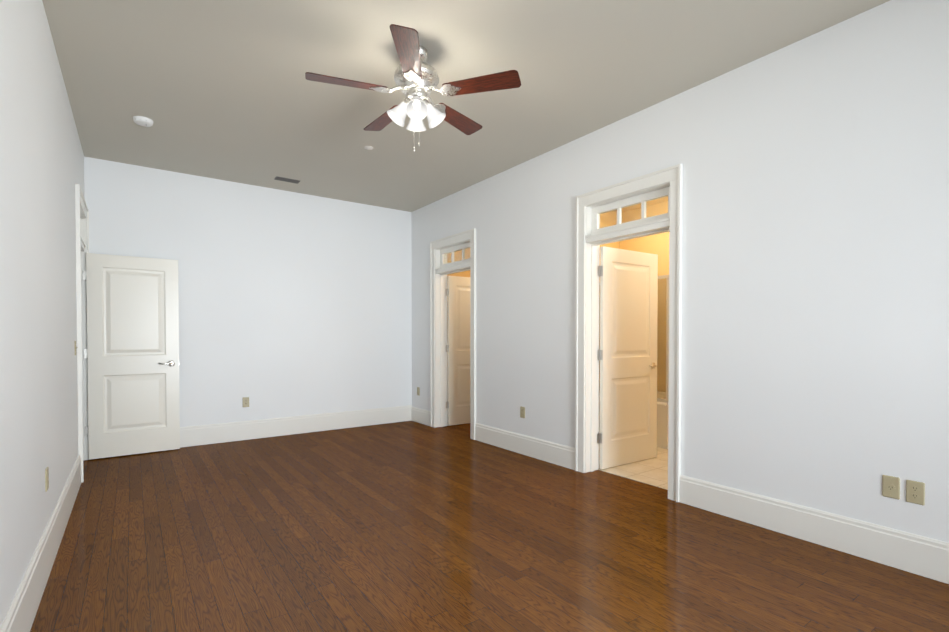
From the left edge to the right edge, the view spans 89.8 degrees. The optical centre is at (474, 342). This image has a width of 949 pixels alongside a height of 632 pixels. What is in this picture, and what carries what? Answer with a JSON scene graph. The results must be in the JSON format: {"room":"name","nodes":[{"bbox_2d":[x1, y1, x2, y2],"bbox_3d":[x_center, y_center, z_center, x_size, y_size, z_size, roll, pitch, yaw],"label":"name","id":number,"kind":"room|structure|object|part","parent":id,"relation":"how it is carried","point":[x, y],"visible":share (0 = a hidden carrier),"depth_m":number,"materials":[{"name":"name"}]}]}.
{"room":"empty bedroom","nodes":[
{"label":"empty bedroom","id":0,"kind":"room"},
{"bbox_2d":[0,0,84,626],"bbox_3d":[-1.445,-0.293,1.252,0.138,3.000,8.496,-1,1,-36],"label":"wall","id":1,"kind":"structure","parent":0,"point":[41,164],"depth_m":2.22,"materials":[{"name":"paint"}]},
{"bbox_2d":[0,455,80,631],"bbox_3d":[-1.092,1.093,0.915,0.017,0.238,7.501,-1,1,-36],"label":"baseboard","id":2,"kind":"structure","parent":1,"relation":"attached to","point":[20,616],"depth_m":2.25,"materials":[{"name":"paint"}]},
{"bbox_2d":[45,467,48,491],"bbox_3d":[-2.232,0.712,2.490,0.008,0.116,0.072,-1,1,-36],"label":"electrical outlet","id":3,"kind":"object","parent":1,"relation":"attached to","point":[46,478],"visible":1,"depth_m":2.46,"materials":[{"name":"beige plastic"}]},
{"bbox_2d":[75,184,88,482],"bbox_3d":[-3.633,-0.076,4.302,0.198,2.475,0.993,-1,1,-36],"label":"door frame","id":4,"kind":"structure","parent":1,"relation":"attached to","point":[82,226],"depth_m":4.23,"materials":[{"name":"paint"}]},
{"bbox_2d":[83,253,179,459],"bbox_3d":[-3.489,0.131,4.874,0.794,2.018,0.153,-1,1,-36],"label":"door","id":5,"kind":"structure","parent":1,"relation":"in","point":[131,353],"depth_m":4.85,"materials":[{"name":"paint"}]},
{"bbox_2d":[84,157,411,426],"bbox_3d":[-2.418,-0.363,5.876,3.954,3.000,0.150,-1,1,-36],"label":"wall","id":6,"kind":"structure","parent":0,"point":[291,304],"depth_m":5.74,"materials":[{"name":"paint"}]},
{"bbox_2d":[242,397,248,406],"bbox_3d":[-2.687,0.699,5.600,0.072,0.116,0.008,-1,1,-36],"label":"electrical outlet","id":7,"kind":"object","parent":6,"relation":"attached to","point":[245,401],"visible":1,"depth_m":5.60,"materials":[{"name":"beige plastic"}]},
{"bbox_2d":[180,405,411,447],"bbox_3d":[-2.382,1.027,5.820,3.646,0.222,0.017,-1,1,-36],"label":"baseboard","id":8,"kind":"structure","parent":6,"relation":"attached to","point":[197,435],"depth_m":5.87,"materials":[{"name":"paint"}]},
{"bbox_2d":[447,248,469,379],"bbox_3d":[0.460,-0.439,6.972,2.000,3.120,1.926,-1,1,-36],"label":"wall","id":9,"kind":"structure","parent":0,"point":[464,274],"depth_m":7.49,"materials":[{"name":"paint"}]},
{"bbox_2d":[42,0,889,211],"bbox_3d":[0.104,-1.870,2.342,3.954,0.120,8.796,-1,1,-36],"label":"ceiling","id":10,"kind":"structure","parent":0,"point":[226,90],"depth_m":3.23,"materials":[{"name":"paint"}]},
{"bbox_2d":[133,116,153,126],"bbox_3d":[-2.723,-1.814,3.915,0.142,0.038,0.142,-1,1,-36],"label":"smoke detector","id":11,"kind":"object","parent":10,"relation":"attached to","point":[143,121],"visible":1,"depth_m":3.88,"materials":[{"name":"white plastic"}]},
{"bbox_2d":[274,176,299,183],"bbox_3d":[-2.133,-1.853,5.428,0.260,0.006,0.115,-1,1,-36],"label":"ceiling vent","id":12,"kind":"object","parent":10,"relation":"in","point":[287,180],"visible":0.98,"depth_m":5.43,"materials":[{"name":"grey metal"}]},
{"bbox_2d":[305,24,520,151],"bbox_3d":[-0.392,-1.510,3.019,1.279,0.619,1.229,-1,1,-36],"label":"ceiling fan","id":13,"kind":"object","parent":10,"relation":"hanging from","point":[416,78],"visible":1,"depth_m":2.90,"materials":[{"name":"brown wood"}]},
{"bbox_3d":[-0.761,-1.553,2.847,0.472,0.006,0.144,0,13,-19],"label":"blade","id":14,"kind":"part","parent":13,"relation":"part of","materials":[{"name":"brown wood"}]},
{"label":"blade","id":15,"kind":"part","parent":13,"relation":"part of","materials":[{"name":"brown wood"}]},
{"bbox_3d":[-0.354,-1.549,2.565,0.144,0.006,0.472,12,1,-1],"label":"blade","id":16,"kind":"part","parent":13,"relation":"part of","materials":[{"name":"brown wood"}]},
{"bbox_3d":[-0.124,-1.560,3.332,0.144,0.006,0.472,-14,-7,34],"label":"blade","id":17,"kind":"part","parent":13,"relation":"part of","materials":[{"name":"brown wood"}]},
{"bbox_3d":[0.040,-1.553,2.865,0.472,0.006,0.144,0,-11,17],"label":"blade","id":18,"kind":"part","parent":13,"relation":"part of","materials":[{"name":"brown wood"}]},
{"bbox_2d":[30,421,948,631],"bbox_3d":[1.038,1.238,3.060,6.254,0.124,8.796,-1,1,-36],"label":"floor","id":19,"kind":"structure","parent":0,"point":[408,526],"depth_m":2.68,"materials":[{"name":"brown wood"}]},
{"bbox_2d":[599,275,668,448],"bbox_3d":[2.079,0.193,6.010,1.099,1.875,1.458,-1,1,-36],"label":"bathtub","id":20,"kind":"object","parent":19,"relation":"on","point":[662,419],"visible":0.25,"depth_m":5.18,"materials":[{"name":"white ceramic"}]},
{"bbox_2d":[599,196,668,391],"bbox_3d":[2.091,-0.410,5.044,2.400,3.120,3.230,-1,1,-36],"label":"wall","id":21,"kind":"structure","parent":0,"point":[658,244],"depth_m":6.41,"materials":[{"name":"paint"}]},
{"bbox_2d":[411,0,948,542],"bbox_3d":[1.641,-0.327,3.469,0.170,3.000,8.496,-1,1,-36],"label":"wall","id":22,"kind":"structure","parent":0,"point":[815,286],"depth_m":2.94,"materials":[{"name":"paint"}]},
{"bbox_2d":[412,407,429,425],"bbox_3d":[-0.736,1.015,6.638,0.017,0.222,0.536,-1,1,-36],"label":"baseboard","id":23,"kind":"structure","parent":22,"relation":"attached to","point":[422,416],"depth_m":6.63,"materials":[{"name":"paint"}]},
{"bbox_2d":[430,228,475,439],"bbox_3d":[-0.207,-0.103,6.045,0.230,2.475,1.016,-1,1,-36],"label":"door frame","id":24,"kind":"structure","parent":22,"relation":"attached to","point":[441,268],"depth_m":6.33,"materials":[{"name":"paint"}]},
{"bbox_2d":[446,276,469,425],"bbox_3d":[-0.035,0.105,6.632,0.825,2.018,0.153,-1,1,-36],"label":"closet door","id":25,"kind":"structure","parent":24,"relation":"in","point":[458,348],"depth_m":6.50,"materials":[{"name":"paint"}]},
{"bbox_2d":[520,406,524,417],"bbox_3d":[0.496,0.720,4.926,0.008,0.116,0.072,-1,1,-36],"label":"electrical outlet","id":26,"kind":"object","parent":22,"relation":"attached to","point":[522,412],"visible":1,"depth_m":4.92,"materials":[{"name":"beige plastic"}]},
{"bbox_2d":[475,423,574,469],"bbox_3d":[0.470,1.051,4.960,0.017,0.200,1.562,-1,1,-36],"label":"baseboard","id":27,"kind":"structure","parent":22,"relation":"attached to","point":[551,452],"depth_m":4.84,"materials":[{"name":"paint"}]},
{"bbox_2d":[597,246,657,468],"bbox_3d":[1.477,0.137,4.527,0.825,2.018,0.154,-1,1,-36],"label":"bathroom door","id":28,"kind":"structure","parent":22,"relation":"in","point":[627,358],"depth_m":4.50,"materials":[{"name":"paint"}]},
{"bbox_2d":[575,164,682,501],"bbox_3d":[1.296,-0.071,3.954,0.230,2.475,1.006,-1,1,-36],"label":"door frame","id":29,"kind":"structure","parent":22,"relation":"attached to","point":[592,236],"depth_m":4.03,"materials":[{"name":"paint"}]},
{"bbox_2d":[679,475,948,583],"bbox_3d":[2.778,1.100,1.746,0.017,0.200,4.336,-1,1,-36],"label":"baseboard","id":30,"kind":"structure","parent":22,"relation":"attached to","point":[923,556],"depth_m":2.76,"materials":[{"name":"paint"}]},
{"bbox_2d":[882,475,899,498],"bbox_3d":[2.215,0.768,2.533,0.008,0.116,0.072,-1,1,-36],"label":"electrical outlet","id":31,"kind":"object","parent":22,"relation":"attached to","point":[890,486],"visible":1,"depth_m":2.53,"materials":[{"name":"beige plastic"}]},
{"bbox_2d":[906,480,924,504],"bbox_3d":[2.272,0.772,2.455,0.008,0.116,0.072,-1,1,-36],"label":"electrical outlet","id":32,"kind":"object","parent":22,"relation":"attached to","point":[915,492],"visible":1,"depth_m":2.45,"materials":[{"name":"beige plastic"}]}
]}

